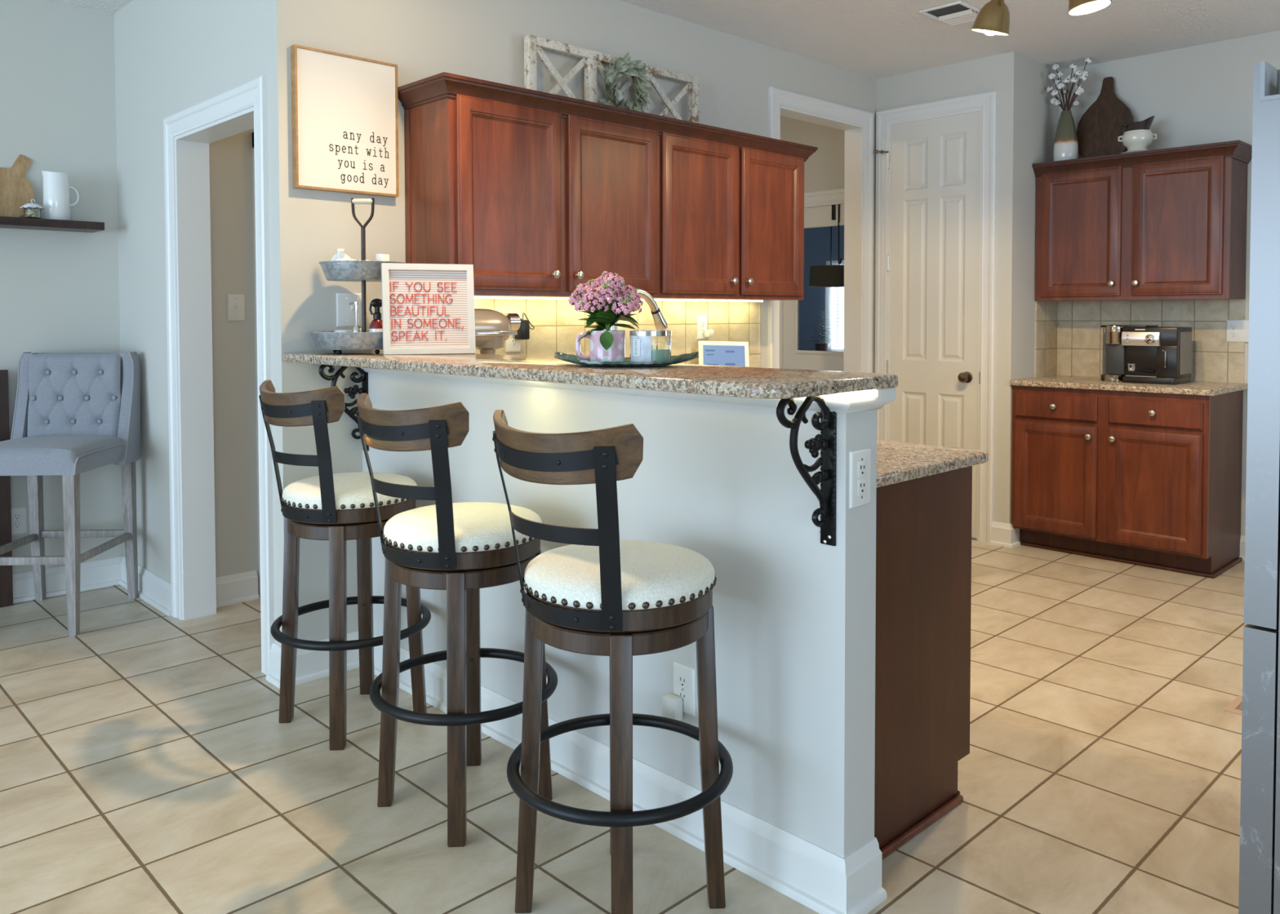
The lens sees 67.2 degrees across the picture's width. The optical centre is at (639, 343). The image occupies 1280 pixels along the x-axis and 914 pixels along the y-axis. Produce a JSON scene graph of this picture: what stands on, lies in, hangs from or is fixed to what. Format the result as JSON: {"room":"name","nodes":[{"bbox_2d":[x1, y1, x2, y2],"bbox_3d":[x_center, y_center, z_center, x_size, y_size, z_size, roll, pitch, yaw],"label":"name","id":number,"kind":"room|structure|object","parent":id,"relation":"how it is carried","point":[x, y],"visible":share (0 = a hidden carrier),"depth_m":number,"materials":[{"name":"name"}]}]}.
{"room":"kitchen","nodes":[
{"label":"kitchen","id":0,"kind":"room"},
{"bbox_2d":[0,0,124,573],"bbox_3d":[-4.896,-0.137,2.442,6.765,2.742,0.116,-2,2,-44],"label":"wall","id":1,"kind":"structure","parent":0,"point":[60,290],"depth_m":4.48,"materials":[{"name":"grey paint"}]},
{"bbox_2d":[11,506,26,534],"bbox_3d":[-2.832,0.805,4.381,0.074,0.122,0.008,-2,2,-44],"label":"wall outlet","id":2,"kind":"object","parent":1,"relation":"attached to","point":[19,525],"visible":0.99,"depth_m":4.38,"materials":[{"name":"white plastic"}]},
{"bbox_2d":[13,513,21,520],"bbox_3d":[-2.831,0.786,4.379,0.033,0.033,0.003,-2,2,-44],"label":"receptacle","id":3,"kind":"object","parent":2,"relation":"attached to","point":[16,517],"depth_m":4.38,"materials":[{"name":"grey plastic"}]},
{"bbox_2d":[13,521,21,528],"bbox_3d":[-2.830,0.825,4.380,0.033,0.033,0.003,-2,2,-44],"label":"receptacle","id":4,"kind":"object","parent":2,"relation":"attached to","point":[16,525],"depth_m":4.38,"materials":[{"name":"grey plastic"}]},
{"bbox_2d":[0,216,104,232],"bbox_3d":[-3.133,-0.525,3.923,1.675,0.036,0.192,-2,2,-44],"label":"wall shelf","id":5,"kind":"object","parent":1,"relation":"attached to","point":[6,222],"visible":1,"depth_m":4.31,"materials":[{"name":"brown wood"}]},
{"bbox_2d":[0,155,34,217],"bbox_3d":[-2.846,-0.705,4.308,0.234,0.301,0.053,-2,2,-44],"label":"cutting board","id":6,"kind":"object","parent":5,"relation":"on","point":[16,191],"visible":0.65,"depth_m":4.33,"materials":[{"name":"brown wood"}]},
{"bbox_2d":[19,199,44,218],"bbox_3d":[-2.700,-0.600,4.282,0.094,0.090,0.093,-2,2,-44],"label":"glass jar","id":7,"kind":"object","parent":5,"relation":"on","point":[32,210],"visible":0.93,"depth_m":4.26,"materials":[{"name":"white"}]},
{"bbox_2d":[41,170,79,220],"bbox_3d":[-2.647,-0.669,4.387,0.131,0.223,0.112,0,2,-5],"label":"pitcher","id":8,"kind":"object","parent":5,"relation":"on","point":[56,204],"visible":0.92,"depth_m":4.34,"materials":[{"name":"white ceramic"}]},
{"bbox_2d":[12,555,171,616],"bbox_3d":[-4.578,1.178,2.207,6.435,0.126,0.719,-2,2,-44],"label":"baseboard","id":9,"kind":"structure","parent":1,"relation":"attached to","point":[153,589],"depth_m":4.47,"materials":[{"name":"white paint"}]},
{"bbox_2d":[114,0,262,582],"bbox_3d":[-1.879,-0.193,4.095,0.130,2.742,1.704,-2,2,-44],"label":"wall","id":10,"kind":"structure","parent":0,"point":[172,56],"depth_m":4.29,"materials":[{"name":"grey paint"}]},
{"bbox_2d":[163,75,274,675],"bbox_3d":[-1.624,0.116,3.826,0.153,2.140,1.010,-2,2,-44],"label":"trim","id":11,"kind":"structure","parent":10,"relation":"attached to","point":[188,132],"depth_m":4.09,"materials":[{"name":"white paint"}]},
{"bbox_2d":[208,128,258,594],"bbox_3d":[-0.555,-0.243,5.647,3.935,2.742,0.106,-2,2,-44],"label":"wall","id":12,"kind":"structure","parent":0,"point":[231,173],"depth_m":4.35,"materials":[{"name":"grey paint"}]},
{"bbox_2d":[226,294,244,320],"bbox_3d":[-1.817,-0.163,4.342,0.076,0.120,0.016,-2,2,-44],"label":"wall switch","id":13,"kind":"object","parent":12,"relation":"attached to","point":[236,303],"visible":1,"depth_m":4.34,"materials":[{"name":"white plastic"}]},
{"bbox_2d":[215,570,259,607],"bbox_3d":[-1.831,1.107,4.353,0.210,0.126,0.033,-2,2,-44],"label":"baseboard","id":14,"kind":"structure","parent":12,"relation":"attached to","point":[231,589],"depth_m":4.36,"materials":[{"name":"white paint"}]},
{"bbox_2d":[252,132,260,597],"bbox_3d":[-1.435,0.093,4.719,0.895,2.130,0.019,-2,2,-44],"label":"trim","id":15,"kind":"structure","parent":12,"relation":"attached to","point":[253,157],"depth_m":4.41,"materials":[{"name":"white paint"}]},
{"bbox_2d":[262,0,876,646],"bbox_3d":[0.108,-0.217,4.748,3.895,2.742,0.121,-2,2,-44],"label":"wall","id":16,"kind":"structure","parent":0,"point":[479,39],"depth_m":3.65,"materials":[{"name":"grey paint"}]},
{"bbox_2d":[318,364,368,451],"bbox_3d":[-1.075,0.229,3.487,0.181,0.332,0.038,-2,2,-44],"label":"wall bracket","id":17,"kind":"object","parent":16,"relation":"attached to","point":[351,392],"visible":0.68,"depth_m":3.51,"materials":[{"name":"black metal"}]},
{"bbox_2d":[290,44,399,197],"bbox_3d":[-1.062,-0.796,3.492,0.399,0.493,0.030,-2,2,-44],"label":"sign","id":18,"kind":"object","parent":16,"relation":"attached to","point":[344,108],"visible":1,"depth_m":3.48,"materials":[{"name":"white wood"}]},
{"bbox_2d":[336,293,366,326],"bbox_3d":[-1.053,-0.124,3.530,0.118,0.122,0.016,-2,2,-44],"label":"wall switch","id":19,"kind":"object","parent":16,"relation":"attached to","point":[345,313],"visible":0.89,"depth_m":3.52,"materials":[{"name":"white plastic"}]},
{"bbox_2d":[506,335,520,351],"bbox_3d":[-0.529,-0.026,4.035,0.074,0.118,0.008,-2,2,-44],"label":"wall outlet","id":20,"kind":"object","parent":16,"relation":"attached to","point":[513,344],"visible":0.58,"depth_m":4.03,"materials":[{"name":"white plastic"}]},
{"bbox_2d":[511,338,517,346],"bbox_3d":[-0.528,-0.006,4.034,0.033,0.033,0.003,-2,2,-44],"label":"receptacle","id":21,"kind":"object","parent":20,"relation":"attached to","point":[513,342],"depth_m":4.03,"materials":[{"name":"grey plastic"}]},
{"bbox_2d":[515,312,534,339],"bbox_3d":[-0.485,-0.074,4.041,0.110,0.113,0.044,-2,2,-44],"label":"power adapter","id":22,"kind":"object","parent":20,"relation":"attached to","point":[523,332],"visible":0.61,"depth_m":4.02,"materials":[{"name":"black plastic"}]},
{"bbox_2d":[397,71,666,298],"bbox_3d":[-0.406,-0.582,3.913,1.120,0.781,0.348,-2,2,-44],"label":"upper cabinet","id":23,"kind":"object","parent":16,"relation":"attached to","point":[544,194],"visible":0.96,"depth_m":3.70,"materials":[{"name":"brown wood"}]},
{"bbox_2d":[524,34,698,123],"bbox_3d":[-0.097,-1.117,4.355,1.038,0.345,0.038,-2,2,-44],"label":"wooden frame","id":24,"kind":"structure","parent":23,"relation":"on","point":[591,61],"depth_m":4.22,"materials":[{"name":"white wood"}]},
{"bbox_2d":[599,52,653,112],"bbox_3d":[-0.046,-1.143,4.302,0.327,0.320,0.103,-2,2,-44],"label":"wreath","id":25,"kind":"object","parent":24,"relation":"hanging from","point":[626,68],"visible":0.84,"depth_m":4.30,"materials":[{"name":"green plant"}]},
{"bbox_2d":[474,296,763,302],"bbox_3d":[-0.078,-0.202,4.383,2.010,0.008,0.012,-2,2,-44],"label":"light strip","id":26,"kind":"object","parent":23,"relation":"attached to","point":[475,297],"visible":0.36,"depth_m":4.46,"materials":[{"name":"white plastic"}]},
{"bbox_2d":[474,298,760,367],"bbox_3d":[-0.148,0.017,4.414,2.208,0.447,0.012,-2,2,-44],"label":"backsplash","id":27,"kind":"structure","parent":16,"relation":"attached to","point":[557,324],"depth_m":4.57,"materials":[{"name":"tile"}]},
{"bbox_2d":[697,315,706,339],"bbox_3d":[0.315,-0.081,4.851,0.072,0.116,0.008,-2,2,-44],"label":"wall outlet","id":28,"kind":"object","parent":16,"relation":"attached to","point":[701,320],"visible":1,"depth_m":4.84,"materials":[{"name":"white plastic"}]},
{"bbox_2d":[704,329,713,337],"bbox_3d":[0.348,-0.053,4.854,0.039,0.037,0.034,-2,2,-44],"label":"plug adapter","id":29,"kind":"object","parent":28,"relation":"attached to","point":[708,333],"visible":1,"depth_m":4.84,"materials":[{"name":"white plastic"}]},
{"bbox_2d":[640,116,817,300],"bbox_3d":[0.393,-0.607,4.686,1.104,0.781,0.348,-2,2,-44],"label":"upper cabinet","id":30,"kind":"object","parent":16,"relation":"attached to","point":[731,202],"visible":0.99,"depth_m":4.52,"materials":[{"name":"brown wood"}]},
{"bbox_2d":[768,86,873,373],"bbox_3d":[1.020,-0.137,5.618,1.000,2.525,0.143,-2,2,-44],"label":"trim","id":31,"kind":"structure","parent":16,"relation":"attached to","point":[857,125],"depth_m":5.86,"materials":[{"name":"white paint"}]},
{"bbox_2d":[362,373,876,857],"bbox_3d":[-0.253,0.663,2.868,0.120,1.100,2.114,-2,2,-44],"label":"wall","id":32,"kind":"structure","parent":0,"point":[794,614],"depth_m":2.29,"materials":[{"name":"grey paint"}]},
{"bbox_2d":[266,631,887,913],"bbox_3d":[-0.394,1.153,2.785,2.260,0.126,0.337,2,2,43],"label":"baseboard","id":33,"kind":"structure","parent":32,"relation":"attached to","point":[824,882],"depth_m":2.36,"materials":[{"name":"white paint"}]},
{"bbox_2d":[360,367,896,413],"bbox_3d":[-0.242,0.101,2.840,0.180,0.049,2.142,-2,2,-44],"label":"trim","id":34,"kind":"structure","parent":32,"relation":"on","point":[886,396],"depth_m":2.36,"materials":[{"name":"white paint"}]},
{"bbox_2d":[282,350,897,399],"bbox_3d":[-0.335,0.064,2.740,0.450,0.030,2.155,-2,2,-44],"label":"countertop","id":35,"kind":"structure","parent":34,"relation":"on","point":[757,383],"depth_m":2.21,"materials":[{"name":"stone"}]},
{"bbox_2d":[307,198,406,354],"bbox_3d":[-0.962,-0.237,3.355,0.376,0.538,0.376,-2,2,-44],"label":"tiered tray","id":36,"kind":"object","parent":35,"relation":"on","point":[362,270],"visible":0.76,"depth_m":3.23,"materials":[{"name":"metal"}]},
{"bbox_2d":[333,329,352,332],"bbox_3d":[-1.027,-0.019,3.342,0.062,0.060,0.062,-2,2,-44],"label":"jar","id":37,"kind":"object","parent":36,"relation":"on","point":[335,331],"visible":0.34,"depth_m":3.32,"materials":[{"name":"white ceramic"}]},
{"bbox_2d":[330,248,356,261],"bbox_3d":[-1.016,-0.276,3.331,0.114,0.101,0.072,-2,2,-44],"label":"ornament","id":38,"kind":"object","parent":36,"relation":"on","point":[340,255],"visible":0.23,"depth_m":3.29,"materials":[{"name":"white ceramic"}]},
{"bbox_2d":[348,302,361,332],"bbox_3d":[-0.970,-0.066,3.298,0.046,0.156,0.044,-2,2,-44],"label":"oil bottle","id":39,"kind":"object","parent":36,"relation":"on","point":[357,328],"visible":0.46,"depth_m":3.29,"materials":[{"name":"clear glass"}]},
{"bbox_2d":[368,298,382,332],"bbox_3d":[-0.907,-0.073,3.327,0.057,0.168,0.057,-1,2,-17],"label":"spray bottle","id":40,"kind":"object","parent":36,"relation":"on","point":[375,326],"visible":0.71,"depth_m":3.31,"materials":[{"name":"red plastic"}]},
{"bbox_2d":[375,253,389,261],"bbox_3d":[-0.901,-0.270,3.377,0.030,0.088,0.038,1,2,29],"label":"box","id":41,"kind":"object","parent":36,"relation":"in","point":[380,257],"visible":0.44,"depth_m":3.36,"materials":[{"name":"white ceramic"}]},
{"bbox_2d":[381,262,475,355],"bbox_3d":[-0.712,-0.117,3.252,0.305,0.306,0.054,-1,2,-22],"label":"letter board","id":42,"kind":"object","parent":35,"relation":"on","point":[428,308],"visible":1,"depth_m":3.25,"materials":[{"name":"white paint"}]},
{"bbox_2d":[554,351,698,366],"bbox_3d":[-0.035,0.038,2.504,0.374,0.037,0.232,0,2,0],"label":"dish","id":43,"kind":"object","parent":35,"relation":"on","point":[571,358],"visible":0.84,"depth_m":2.42,"materials":[{"name":"green glass"}]},
{"bbox_2d":[575,330,625,362],"bbox_3d":[-0.095,0.007,2.503,0.108,0.084,0.106,-2,2,-44],"label":"mug","id":44,"kind":"object","parent":43,"relation":"on","point":[604,345],"depth_m":2.47,"materials":[{"name":"pink ceramic"}]},
{"bbox_2d":[568,271,643,362],"bbox_3d":[-0.084,-0.070,2.490,0.172,0.239,0.171,-1,2,-35],"label":"potted flowers","id":45,"kind":"object","parent":43,"relation":"on","point":[607,345],"visible":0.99,"depth_m":2.46,"materials":[{"name":"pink plant"}]},
{"bbox_2d":[629,330,671,362],"bbox_3d":[0.027,0.008,2.499,0.110,0.084,0.110,-2,2,-44],"label":"candle","id":46,"kind":"object","parent":43,"relation":"on","point":[646,346],"visible":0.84,"depth_m":2.45,"materials":[{"name":"clear glass"}]},
{"bbox_2d":[673,662,695,716],"bbox_3d":[0.109,0.863,2.409,0.008,0.118,0.074,-2,2,-44],"label":"wall outlet","id":47,"kind":"object","parent":32,"relation":"attached to","point":[684,677],"visible":0.98,"depth_m":2.40,"materials":[{"name":"white plastic"}]},
{"bbox_2d":[662,693,682,720],"bbox_3d":[0.081,0.910,2.410,0.032,0.057,0.048,-2,2,-44],"label":"plug adapter","id":48,"kind":"object","parent":47,"relation":"attached to","point":[672,704],"visible":0.86,"depth_m":2.40,"materials":[{"name":"white plastic"}]},
{"bbox_2d":[677,675,687,688],"bbox_3d":[0.107,0.844,2.407,0.003,0.033,0.033,-2,2,-44],"label":"receptacle","id":49,"kind":"object","parent":47,"relation":"attached to","point":[682,679],"depth_m":2.41,"materials":[{"name":"grey plastic"}]},
{"bbox_2d":[677,690,687,703],"bbox_3d":[0.107,0.883,2.408,0.003,0.033,0.033,-2,2,-44],"label":"receptacle","id":50,"kind":"object","parent":47,"relation":"attached to","point":[682,694],"depth_m":2.40,"materials":[{"name":"grey plastic"}]},
{"bbox_2d":[776,395,836,546],"bbox_3d":[0.344,0.271,2.022,0.181,0.332,0.038,-2,2,-44],"label":"wall bracket","id":51,"kind":"object","parent":32,"relation":"attached to","point":[825,442],"visible":0.98,"depth_m":2.06,"materials":[{"name":"black metal"}]},
{"bbox_2d":[820,390,877,399],"bbox_3d":[-0.248,0.086,2.775,0.102,0.014,2.072,-2,2,-44],"label":"light strip","id":52,"kind":"object","parent":32,"relation":"attached to","point":[873,393],"visible":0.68,"depth_m":2.02,"materials":[{"name":"white"}]},
{"bbox_2d":[848,448,871,508],"bbox_3d":[0.480,0.291,2.089,0.079,0.122,0.008,-2,2,-44],"label":"wall outlet","id":53,"kind":"object","parent":32,"relation":"attached to","point":[860,461],"visible":1,"depth_m":2.08,"materials":[{"name":"white plastic"}]},
{"bbox_2d":[857,460,866,478],"bbox_3d":[0.481,0.272,2.087,0.033,0.036,0.002,-2,2,-44],"label":"receptacle","id":54,"kind":"object","parent":53,"relation":"attached to","point":[861,464],"depth_m":2.08,"materials":[{"name":"grey plastic"}]},
{"bbox_2d":[857,478,866,496],"bbox_3d":[0.481,0.311,2.088,0.033,0.036,0.002,-2,2,-44],"label":"receptacle","id":55,"kind":"object","parent":53,"relation":"attached to","point":[861,482],"depth_m":2.09,"materials":[{"name":"grey plastic"}]},
{"bbox_2d":[0,537,1247,913],"bbox_3d":[0.030,1.247,1.736,12.800,0.001,9.600,-2,2,-44],"label":"floor","id":56,"kind":"structure","parent":0,"point":[148,766],"depth_m":2.67,"materials":[{"name":"tile"}]},
{"bbox_2d":[0,369,13,607],"bbox_3d":[-3.221,0.656,3.931,1.107,1.057,0.034,-2,2,-44],"label":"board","id":57,"kind":"object","parent":56,"relation":"on","point":[6,571],"visible":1,"depth_m":4.29,"materials":[{"name":"brown wood"}]},
{"bbox_2d":[0,351,140,636],"bbox_3d":[-2.523,0.611,4.141,0.508,1.134,0.555,0,2,-3],"label":"stool","id":58,"kind":"object","parent":56,"relation":"on","point":[75,414],"visible":1,"depth_m":4.29,"materials":[{"name":"grey fabric"}]},
{"bbox_2d":[258,380,431,751],"bbox_3d":[-0.931,0.661,3.080,0.492,1.093,0.513,1,2,41],"label":"bar stool","id":59,"kind":"object","parent":56,"relation":"on","point":[337,508],"visible":0.78,"depth_m":2.91,"materials":[{"name":"brown wood"}]},
{"bbox_2d":[282,471,417,510],"bbox_3d":[-0.924,0.461,3.082,0.414,0.060,0.414,1,2,41],"label":"seat cushion","id":60,"kind":"object","parent":59,"relation":"on","point":[349,491],"depth_m":2.93,"materials":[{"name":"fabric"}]},
{"bbox_2d":[355,393,557,847],"bbox_3d":[-0.474,0.676,2.557,0.492,1.093,0.513,1,2,41],"label":"bar stool","id":61,"kind":"object","parent":56,"relation":"on","point":[461,549],"visible":0.9,"depth_m":2.38,"materials":[{"name":"brown wood"}]},
{"bbox_2d":[383,502,542,552],"bbox_3d":[-0.467,0.476,2.559,0.414,0.060,0.414,1,2,41],"label":"seat cushion","id":62,"kind":"object","parent":61,"relation":"on","point":[477,526],"depth_m":2.42,"materials":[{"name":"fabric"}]},
{"bbox_2d":[492,409,733,913],"bbox_3d":[-0.051,0.690,2.096,0.492,1.093,0.513,2,2,43],"label":"bar stool","id":63,"kind":"object","parent":56,"relation":"on","point":[601,593],"visible":1,"depth_m":1.93,"materials":[{"name":"brown wood"}]},
{"bbox_2d":[524,540,715,610],"bbox_3d":[-0.044,0.489,2.097,0.414,0.060,0.414,2,2,43],"label":"seat cushion","id":64,"kind":"object","parent":63,"relation":"on","point":[655,575],"depth_m":1.97,"materials":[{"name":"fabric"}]},
{"bbox_2d":[874,466,972,860],"bbox_3d":[0.202,0.762,2.944,0.631,0.896,1.483,-2,2,-44],"label":"base cabinet","id":65,"kind":"object","parent":56,"relation":"on","point":[923,525],"visible":0.17,"depth_m":2.43,"materials":[{"name":"brown wood"}]},
{"bbox_2d":[876,439,988,488],"bbox_3d":[0.565,0.276,3.675,2.191,0.030,2.057,-2,2,-44],"label":"countertop","id":66,"kind":"structure","parent":65,"relation":"on","point":[897,462],"depth_m":2.50,"materials":[{"name":"stone"}]},
{"bbox_2d":[474,308,520,354],"bbox_3d":[-0.612,0.066,3.614,0.392,0.398,0.214,-2,2,-44],"label":"stand mixer","id":67,"kind":"object","parent":66,"relation":"on","point":[493,328],"visible":0.34,"depth_m":3.59,"materials":[{"name":"silver metal"}]},
{"bbox_2d":[608,288,667,330],"bbox_3d":[-0.028,0.052,3.062,0.260,0.456,0.111,-2,2,-44],"label":"faucet","id":68,"kind":"object","parent":66,"relation":"on","point":[660,324],"visible":0.3,"depth_m":3.08,"materials":[{"name":"silver metal"}]},
{"bbox_2d":[697,341,749,367],"bbox_3d":[0.416,0.107,4.768,0.260,0.244,0.074,0,2,-7],"label":"digital frame","id":69,"kind":"object","parent":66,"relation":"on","point":[731,353],"visible":0.61,"depth_m":4.77,"materials":[{"name":"white plastic"}]},
{"bbox_2d":[1011,385,1243,578],"bbox_3d":[2.611,0.686,5.204,0.625,0.900,0.997,-2,2,-44],"label":"base cabinet","id":70,"kind":"object","parent":56,"relation":"on","point":[1151,480],"visible":1,"depth_m":4.96,"materials":[{"name":"brown wood"}]},
{"bbox_2d":[1009,375,1248,395],"bbox_3d":[2.619,0.219,5.195,0.606,0.030,1.006,-2,2,-44],"label":"countertop","id":71,"kind":"structure","parent":70,"relation":"on","point":[1193,388],"depth_m":5.00,"materials":[{"name":"stone"}]},
{"bbox_2d":[1100,324,1191,385],"bbox_3d":[2.695,0.051,5.166,0.288,0.308,0.402,-2,2,-44],"label":"coffee machine","id":72,"kind":"object","parent":71,"relation":"on","point":[1132,353],"visible":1,"depth_m":5.08,"materials":[{"name":"black plastic"}]},
{"bbox_2d":[1122,376,1191,385],"bbox_3d":[2.749,0.189,5.128,0.268,0.034,0.255,-2,2,-44],"label":"drip tray","id":73,"kind":"object","parent":72,"relation":"on","point":[1172,380],"depth_m":5.03,"materials":[{"name":"black plastic"}]},
{"bbox_2d":[1223,696,1242,715],"bbox_3d":[2.073,1.199,3.100,0.169,0.006,0.304,-2,2,-44],"label":"floor vent","id":74,"kind":"object","parent":56,"relation":"in","point":[1235,707],"visible":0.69,"depth_m":3.17,"materials":[{"name":"beige metal"}]},
{"bbox_2d":[1238,61,1279,913],"bbox_3d":[1.803,0.352,1.851,0.902,1.776,0.896,-2,2,-44],"label":"refrigerator","id":75,"kind":"object","parent":56,"relation":"on","point":[1260,808],"visible":1,"depth_m":1.84,"materials":[{"name":"silver metal"}]},
{"bbox_2d":[42,0,1279,79],"bbox_3d":[0.025,-1.543,1.650,12.800,0.100,9.600,-2,2,-44],"label":"ceiling","id":76,"kind":"structure","parent":0,"point":[876,39],"depth_m":4.84,"materials":[{"name":"white paint"}]},
{"bbox_2d":[919,0,980,26],"bbox_3d":[1.508,-1.577,4.614,0.297,0.020,0.215,-2,2,-44],"label":"ceiling vent","id":77,"kind":"object","parent":76,"relation":"in","point":[958,12],"visible":0.8,"depth_m":4.60,"materials":[{"name":"white plastic"}]},
{"bbox_2d":[927,4,976,17],"bbox_3d":[1.508,-1.586,4.613,0.259,0.001,0.179,-2,2,-44],"label":"grille","id":78,"kind":"object","parent":77,"relation":"attached to","point":[947,10],"depth_m":4.57,"materials":[{"name":"white metal"}]},
{"bbox_2d":[970,0,1009,35],"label":"ceiling light","id":79,"kind":"object","parent":76,"relation":"attached to","point":[993,18],"depth_m":3.68,"materials":[{"name":"gold metal"}]},
{"bbox_2d":[1067,0,1111,15],"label":"ceiling light","id":80,"kind":"object","parent":76,"relation":"attached to","point":[1076,7],"depth_m":3.47,"materials":[{"name":"gold metal"}]},
{"bbox_2d":[780,115,844,192],"bbox_3d":[1.202,-0.275,6.582,0.110,2.742,0.994,-2,2,-44],"label":"wall","id":81,"kind":"structure","parent":0,"point":[824,170],"depth_m":6.46,"materials":[{"name":"grey paint"}]},
{"bbox_2d":[779,187,844,368],"bbox_3d":[1.254,0.037,6.479,0.072,2.125,0.920,-2,2,-44],"label":"trim","id":82,"kind":"structure","parent":81,"relation":"attached to","point":[831,197],"depth_m":6.48,"materials":[{"name":"white paint"}]},
{"bbox_2d":[783,204,844,371],"bbox_3d":[1.268,0.078,6.492,0.054,2.018,0.740,-2,2,-44],"label":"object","id":83,"kind":"structure","parent":81,"relation":"in","point":[814,326],"depth_m":6.53,"materials":[{"name":"white paint"}]},
{"bbox_2d":[831,204,841,264],"bbox_3d":[1.308,-0.729,6.384,0.023,0.409,0.096,-1,2,-30],"label":"hook","id":84,"kind":"object","parent":83,"relation":"hanging from","point":[833,206],"visible":1,"depth_m":6.38,"materials":[{"name":"black metal"}]},
{"bbox_2d":[875,51,1023,524],"bbox_3d":[1.802,-0.249,5.697,0.119,2.742,0.869,-2,2,-44],"label":"wall","id":85,"kind":"structure","parent":0,"point":[1003,73],"depth_m":5.39,"materials":[{"name":"grey paint"}]},
{"bbox_2d":[873,111,980,538],"bbox_3d":[1.692,-0.111,5.695,0.130,2.443,0.660,-2,2,-44],"label":"door","id":86,"kind":"structure","parent":85,"relation":"in","point":[935,162],"depth_m":5.67,"materials":[{"name":"white paint"}]},
{"bbox_2d":[874,90,996,543],"bbox_3d":[1.764,-0.150,5.724,0.142,2.542,0.765,-2,2,-44],"label":"trim","id":87,"kind":"structure","parent":85,"relation":"attached to","point":[985,103],"depth_m":5.48,"materials":[{"name":"white paint"}]},
{"bbox_2d":[990,521,1021,548],"bbox_3d":[2.078,1.067,5.441,0.166,0.126,0.128,-2,2,-44],"label":"baseboard","id":88,"kind":"structure","parent":85,"relation":"attached to","point":[1003,535],"depth_m":5.39,"materials":[{"name":"white paint"}]},
{"bbox_2d":[1020,55,1059,378],"bbox_3d":[1.975,-0.257,5.949,0.480,2.742,0.990,-2,2,-44],"label":"wall","id":89,"kind":"structure","parent":0,"point":[1040,117],"depth_m":5.50,"materials":[{"name":"grey paint"}]},
{"bbox_2d":[1034,301,1057,377],"bbox_3d":[2.386,-0.027,5.659,0.287,0.449,0.008,-2,2,-44],"label":"backsplash","id":90,"kind":"structure","parent":89,"relation":"attached to","point":[1046,312],"depth_m":5.65,"materials":[{"name":"tile"}]},
{"bbox_2d":[1058,30,1279,536],"bbox_3d":[3.512,-0.224,4.793,0.120,2.742,3.050,-2,2,-44],"label":"wall","id":91,"kind":"structure","parent":0,"point":[1200,94],"depth_m":5.19,"materials":[{"name":"grey paint"}]},
{"bbox_2d":[1032,140,1252,301],"bbox_3d":[2.719,-0.629,5.248,0.350,0.781,1.032,-2,2,-44],"label":"upper cabinet","id":92,"kind":"object","parent":91,"relation":"attached to","point":[1170,224],"visible":1,"depth_m":5.10,"materials":[{"name":"brown wood"}]},
{"bbox_2d":[1045,57,1091,161],"bbox_3d":[2.443,-1.324,5.495,0.238,0.595,0.132,0,2,17],"label":"vase","id":93,"kind":"object","parent":92,"relation":"on","point":[1065,144],"visible":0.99,"depth_m":5.46,"materials":[{"name":"ceramic"}]},
{"bbox_2d":[1076,76,1133,158],"bbox_3d":[2.643,-1.272,5.471,0.104,0.494,0.312,-2,2,-44],"label":"cutting board","id":94,"kind":"object","parent":92,"relation":"on","point":[1097,130],"visible":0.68,"depth_m":5.47,"materials":[{"name":"brown wood"}]},
{"bbox_2d":[1117,129,1156,153],"bbox_3d":[2.690,-1.082,5.212,0.163,0.128,0.163,-1,2,-29],"label":"soup tureen","id":95,"kind":"object","parent":92,"relation":"on","point":[1136,140],"visible":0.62,"depth_m":5.16,"materials":[{"name":"beige ceramic"}]},
{"bbox_2d":[1118,115,1155,135],"bbox_3d":[2.688,-1.149,5.212,0.112,0.156,0.166,-2,2,-44],"label":"pitcher","id":96,"kind":"object","parent":95,"relation":"in","point":[1145,124],"visible":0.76,"depth_m":5.16,"materials":[{"name":"brown metal"}]},
{"bbox_2d":[1056,299,1245,383],"bbox_3d":[2.831,-0.021,5.411,0.008,0.449,0.984,-2,2,-44],"label":"backsplash","id":97,"kind":"structure","parent":91,"relation":"attached to","point":[1079,331],"depth_m":5.34,"materials":[{"name":"tile"}]},
{"bbox_2d":[1226,320,1248,342],"bbox_3d":[3.149,-0.068,5.069,0.008,0.118,0.116,-2,2,-44],"label":"wall outlet","id":98,"kind":"object","parent":91,"relation":"attached to","point":[1237,331],"visible":0.97,"depth_m":5.07,"materials":[{"name":"white plastic"}]},
{"bbox_2d":[1230,324,1236,330],"bbox_3d":[3.131,-0.088,5.083,0.003,0.033,0.033,-2,2,-44],"label":"receptacle","id":99,"kind":"object","parent":98,"relation":"attached to","point":[1233,326],"depth_m":5.08,"materials":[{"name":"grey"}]},
{"bbox_2d":[1230,331,1236,337],"bbox_3d":[3.131,-0.049,5.084,0.003,0.033,0.033,-2,2,-44],"label":"receptacle","id":100,"kind":"object","parent":98,"relation":"attached to","point":[1233,334],"depth_m":5.08,"materials":[{"name":"grey plastic"}]},
{"bbox_2d":[1239,535,1244,560],"bbox_3d":[3.800,1.095,4.427,0.033,0.126,1.828,-2,2,-44],"label":"baseboard","id":101,"kind":"structure","parent":91,"relation":"attached to","point":[1242,537],"depth_m":5.07,"materials":[{"name":"white paint"}]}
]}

